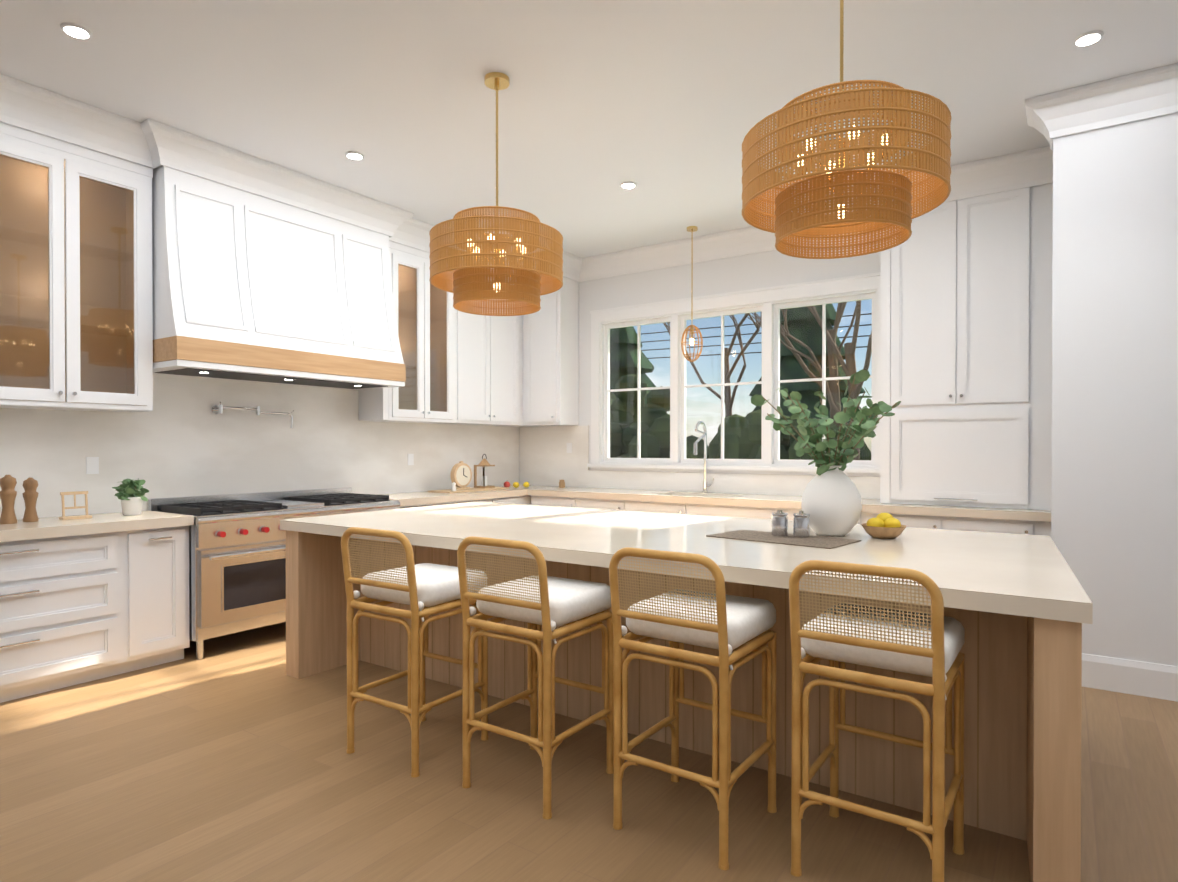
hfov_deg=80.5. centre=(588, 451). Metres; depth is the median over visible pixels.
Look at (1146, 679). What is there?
baseboard
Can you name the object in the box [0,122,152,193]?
crown molding
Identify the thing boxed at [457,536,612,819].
stool
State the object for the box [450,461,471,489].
mantel clock
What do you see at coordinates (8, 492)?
pepper mill
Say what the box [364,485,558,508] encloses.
countertop
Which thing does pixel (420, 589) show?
stool
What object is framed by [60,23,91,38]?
recessed light
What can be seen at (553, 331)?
upper cabinet
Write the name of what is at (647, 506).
base cabinet
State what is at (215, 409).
pot filler
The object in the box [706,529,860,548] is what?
place mat
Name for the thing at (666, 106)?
ceiling
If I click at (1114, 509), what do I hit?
wall
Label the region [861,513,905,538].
bowl
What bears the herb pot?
on the countertop at (99, 522)
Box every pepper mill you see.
[0,475,16,523]
[22,477,38,521]
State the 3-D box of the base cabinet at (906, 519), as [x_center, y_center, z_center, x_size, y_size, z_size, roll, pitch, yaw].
[2.495,0.893,5.417,0.560,0.868,0.614,0,0,34]
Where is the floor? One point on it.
(226, 759)
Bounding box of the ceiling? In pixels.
[0,0,1177,257]
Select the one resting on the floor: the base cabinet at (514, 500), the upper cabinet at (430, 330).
the base cabinet at (514, 500)
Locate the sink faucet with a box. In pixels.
[694,421,713,492]
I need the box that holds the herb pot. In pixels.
[112,478,148,514]
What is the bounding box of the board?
[428,487,508,492]
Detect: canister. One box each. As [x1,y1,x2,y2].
[772,510,787,535]
[793,511,809,536]
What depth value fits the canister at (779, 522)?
3.34 m
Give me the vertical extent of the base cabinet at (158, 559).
0.868 m
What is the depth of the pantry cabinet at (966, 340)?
5.02 m
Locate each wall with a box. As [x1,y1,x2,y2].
[519,234,880,484]
[1051,112,1177,665]
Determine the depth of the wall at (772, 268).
6.76 m
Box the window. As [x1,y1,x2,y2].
[587,272,880,475]
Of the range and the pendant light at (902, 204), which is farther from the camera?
the range
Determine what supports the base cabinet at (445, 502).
on the floor
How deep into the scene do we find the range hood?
4.92 m
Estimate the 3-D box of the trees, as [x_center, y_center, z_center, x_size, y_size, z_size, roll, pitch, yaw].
[10.948,-3.605,28.838,65.014,11.321,27.886,0,0,34]
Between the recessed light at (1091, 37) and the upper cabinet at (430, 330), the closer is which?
the recessed light at (1091, 37)
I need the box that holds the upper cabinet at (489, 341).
[464,272,515,425]
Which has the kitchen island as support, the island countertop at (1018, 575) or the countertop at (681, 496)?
the island countertop at (1018, 575)
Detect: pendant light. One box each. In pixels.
[429,72,562,315]
[681,226,702,361]
[742,0,950,258]
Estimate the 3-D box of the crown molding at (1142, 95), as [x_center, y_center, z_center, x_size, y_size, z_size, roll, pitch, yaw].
[-0.798,-1.909,1.809,7.045,0.209,10.263,0,0,34]
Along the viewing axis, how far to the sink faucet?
6.60 m
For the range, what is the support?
on the floor
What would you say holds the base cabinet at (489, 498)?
on the floor
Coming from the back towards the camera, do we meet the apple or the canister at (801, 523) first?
the apple
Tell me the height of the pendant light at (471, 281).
1.245 m
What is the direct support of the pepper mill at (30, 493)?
on the countertop at (99, 522)
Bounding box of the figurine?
[451,482,455,490]
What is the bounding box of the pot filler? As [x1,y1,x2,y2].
[211,402,293,427]
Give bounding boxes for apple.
[504,481,509,486]
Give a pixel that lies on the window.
(769, 303)
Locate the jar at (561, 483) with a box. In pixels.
[559,480,564,487]
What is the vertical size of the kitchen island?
0.871 m
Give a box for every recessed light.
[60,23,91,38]
[345,151,363,159]
[620,182,636,188]
[1073,30,1103,46]
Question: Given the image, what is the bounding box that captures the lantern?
[474,454,494,487]
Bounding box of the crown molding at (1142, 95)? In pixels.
[0,63,1177,281]
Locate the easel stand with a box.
[58,491,91,519]
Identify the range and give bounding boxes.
[148,487,399,659]
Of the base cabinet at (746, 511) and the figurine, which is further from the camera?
the figurine
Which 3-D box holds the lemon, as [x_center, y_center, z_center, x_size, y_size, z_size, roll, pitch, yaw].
[-0.776,0.351,7.388,0.078,0.062,0.059,0,0,34]
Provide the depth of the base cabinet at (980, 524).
4.82 m
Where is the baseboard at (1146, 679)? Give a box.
[1082,653,1177,701]
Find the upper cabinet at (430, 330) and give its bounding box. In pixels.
[359,241,463,424]
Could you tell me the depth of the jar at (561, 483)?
7.37 m
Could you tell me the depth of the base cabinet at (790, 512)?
5.62 m
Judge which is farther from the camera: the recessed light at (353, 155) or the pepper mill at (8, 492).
the recessed light at (353, 155)
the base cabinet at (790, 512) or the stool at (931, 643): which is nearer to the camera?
the stool at (931, 643)
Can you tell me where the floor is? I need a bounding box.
[0,621,1177,881]
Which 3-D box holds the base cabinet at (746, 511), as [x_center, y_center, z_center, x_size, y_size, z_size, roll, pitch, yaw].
[1.470,0.888,6.118,0.644,0.868,0.614,0,0,34]
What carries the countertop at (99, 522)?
on the base cabinet at (103, 592)
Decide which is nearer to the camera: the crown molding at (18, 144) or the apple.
the crown molding at (18, 144)
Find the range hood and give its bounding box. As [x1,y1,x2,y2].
[152,165,405,389]
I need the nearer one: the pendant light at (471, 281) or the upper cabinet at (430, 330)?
the pendant light at (471, 281)
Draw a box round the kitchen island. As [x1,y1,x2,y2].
[286,530,1081,881]
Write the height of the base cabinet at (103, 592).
0.868 m
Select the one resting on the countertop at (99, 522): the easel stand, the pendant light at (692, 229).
the easel stand
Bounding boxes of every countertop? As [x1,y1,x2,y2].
[0,509,193,540]
[280,502,1091,625]
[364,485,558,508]
[528,485,1050,520]
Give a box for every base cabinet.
[0,533,127,702]
[128,525,189,671]
[400,501,451,508]
[452,497,491,503]
[492,497,527,503]
[531,497,575,506]
[576,497,623,509]
[624,501,707,514]
[708,505,779,518]
[780,509,863,523]
[864,513,943,528]
[944,517,1050,536]
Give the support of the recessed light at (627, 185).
in the ceiling
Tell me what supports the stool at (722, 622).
on the floor
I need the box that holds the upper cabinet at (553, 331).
[528,277,578,425]
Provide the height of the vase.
0.770 m
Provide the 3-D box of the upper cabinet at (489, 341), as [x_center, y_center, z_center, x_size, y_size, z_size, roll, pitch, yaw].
[-1.173,-1.167,7.181,0.354,1.763,0.973,0,0,34]
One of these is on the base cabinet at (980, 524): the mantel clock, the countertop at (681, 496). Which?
the countertop at (681, 496)
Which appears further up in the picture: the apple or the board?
the apple
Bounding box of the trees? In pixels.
[610,300,871,459]
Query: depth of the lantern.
7.10 m
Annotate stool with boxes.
[341,527,487,777]
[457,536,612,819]
[609,547,776,869]
[789,560,964,881]
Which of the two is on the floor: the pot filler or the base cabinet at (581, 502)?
the base cabinet at (581, 502)
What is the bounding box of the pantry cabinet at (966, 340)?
[880,183,1052,509]
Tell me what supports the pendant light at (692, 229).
hanging from the ceiling
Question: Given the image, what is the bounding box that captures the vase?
[751,370,900,535]
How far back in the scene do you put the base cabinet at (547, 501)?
6.99 m

